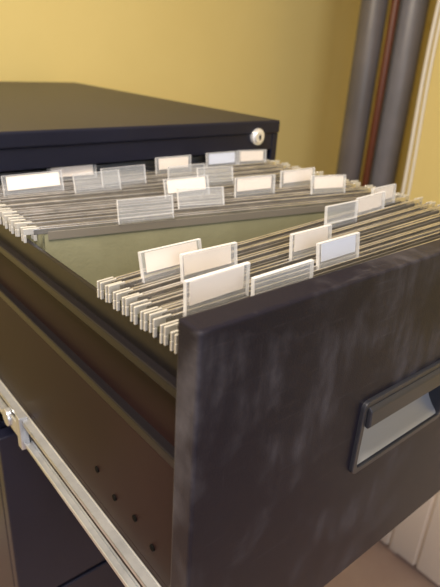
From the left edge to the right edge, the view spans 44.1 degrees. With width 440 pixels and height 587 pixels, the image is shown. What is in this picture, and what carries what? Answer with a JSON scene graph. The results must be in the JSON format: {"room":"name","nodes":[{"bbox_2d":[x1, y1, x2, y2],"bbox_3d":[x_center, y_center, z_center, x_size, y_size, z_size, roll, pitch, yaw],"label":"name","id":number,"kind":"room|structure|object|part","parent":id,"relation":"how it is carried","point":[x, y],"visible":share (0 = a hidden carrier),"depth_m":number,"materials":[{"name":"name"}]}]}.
{"room":"office","nodes":[
{"label":"office","id":0,"kind":"room"},
{"bbox_2d":[0,0,360,176],"bbox_3d":[-0.774,-0.399,1.067,3.360,2.580,0.100,-16,31,-37],"label":"wall","id":1,"kind":"structure","parent":0,"point":[289,62],"depth_m":1.54,"materials":[{"name":"yellow paint"}]},
{"bbox_2d":[324,540,439,586],"bbox_3d":[0.111,1.329,0.563,3.360,0.050,3.130,-16,31,-37],"label":"floor","id":2,"kind":"structure","parent":0,"point":[379,566],"depth_m":1.64,"materials":[{"name":"plastic"}]},
{"bbox_2d":[0,81,439,586],"bbox_3d":[-0.209,0.347,1.030,0.472,1.318,1.082,-16,31,-37],"label":"filing cabinet","id":3,"kind":"object","parent":2,"relation":"on","point":[290,429],"visible":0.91,"depth_m":0.42,"materials":[{"name":"black metal"}]},
{"bbox_3d":[-0.110,0.264,0.871,0.457,0.305,0.020,-16,31,-37],"label":"drawer closed","id":4,"kind":"part","parent":3,"relation":"part of","materials":[{"name":"black metal"}]},
{"bbox_3d":[-0.082,0.064,0.762,0.472,0.040,0.667,-16,31,-37],"label":"slide rail","id":5,"kind":"part","parent":3,"relation":"part of","materials":[{"name":"metal"}]},
{"bbox_3d":[-0.128,0.548,0.999,0.457,0.305,0.020,-16,31,-37],"label":"drawer closed","id":6,"kind":"part","parent":3,"relation":"part of","materials":[{"name":"black metal"}]},
{"bbox_3d":[-0.123,-0.169,0.729,0.436,0.014,0.003,-16,31,-37],"label":"cross rail","id":7,"kind":"part","parent":3,"relation":"part of","materials":[{"name":"metal"}]},
{"bbox_2d":[0,149,439,353],"bbox_3d":[0.008,0.004,0.624,0.444,0.264,0.413,-16,31,-37],"label":"file folders","id":8,"kind":"object","parent":3,"relation":"in","point":[173,239],"visible":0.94,"depth_m":0.52,"materials":[{"name":"paper"}]},
{"bbox_3d":[0.151,0.106,0.478,0.457,0.310,0.020,-16,31,-37],"label":"drawer open","id":9,"kind":"part","parent":3,"relation":"part of","materials":[{"name":"black paint"}]},
{"bbox_2d":[357,393,434,464],"bbox_3d":[0.153,0.097,0.471,0.126,0.060,0.017,-16,31,-37],"label":"handle","id":10,"kind":"object","parent":3,"relation":"on","point":[385,421],"depth_m":0.46,"materials":[{"name":"silver metal"}]},
{"bbox_2d":[336,0,388,181],"bbox_3d":[0.408,-0.561,1.596,0.082,2.580,0.082,-16,31,-37],"label":"pipe","id":11,"kind":"object","parent":2,"relation":"on","point":[372,13],"visible":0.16,"depth_m":1.55,"materials":[{"name":"metal"}]},
{"bbox_2d":[361,0,399,186],"bbox_3d":[0.452,-0.538,1.552,0.029,2.580,0.029,-16,31,-37],"label":"copper pipe","id":12,"kind":"object","parent":2,"relation":"on","point":[394,9],"visible":0.5,"depth_m":1.53,"materials":[{"name":"brown metal"}]},
{"bbox_2d":[368,0,429,188],"bbox_3d":[0.517,-0.552,1.591,0.155,2.580,0.115,-2,25,-12],"label":"pipe","id":13,"kind":"object","parent":2,"relation":"on","point":[412,14],"visible":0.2,"depth_m":1.56,"materials":[{"name":"grey metal"}]},
{"bbox_2d":[359,0,436,193],"bbox_3d":[1.475,-0.209,0.965,0.100,2.580,3.030,-16,31,-37],"label":"wall","id":14,"kind":"structure","parent":0,"point":[432,4],"depth_m":1.83,"materials":[{"name":"yellow paint"}]},
{"bbox_2d":[404,10,439,212],"bbox_3d":[1.467,-0.081,0.681,0.310,2.580,2.560,-16,31,-37],"label":"wall","id":15,"kind":"structure","parent":0,"point":[426,176],"depth_m":1.47,"materials":[{"name":"yellow paint"}]},
{"bbox_2d":[381,491,439,585],"bbox_3d":[0.834,0.645,1.369,0.129,0.620,1.122,-16,31,-37],"label":"panel radiator","id":16,"kind":"object","parent":15,"relation":"attached to","point":[416,538],"visible":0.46,"depth_m":1.60,"materials":[{"name":"white metal"}]},
{"bbox_2d":[401,0,439,202],"bbox_3d":[0.539,-0.533,1.430,0.015,2.480,0.036,-16,31,-37],"label":"power cable","id":17,"kind":"object","parent":15,"relation":"attached to","point":[437,9],"visible":0.57,"depth_m":1.44,"materials":[{"name":"beige plastic"}]},
{"bbox_2d":[405,16,439,201],"bbox_3d":[0.550,-0.527,1.419,0.011,2.480,0.036,-16,31,-37],"label":"power cable","id":18,"kind":"object","parent":15,"relation":"attached to","point":[438,25],"visible":0.53,"depth_m":1.44,"materials":[{"name":"beige plastic"}]}
]}

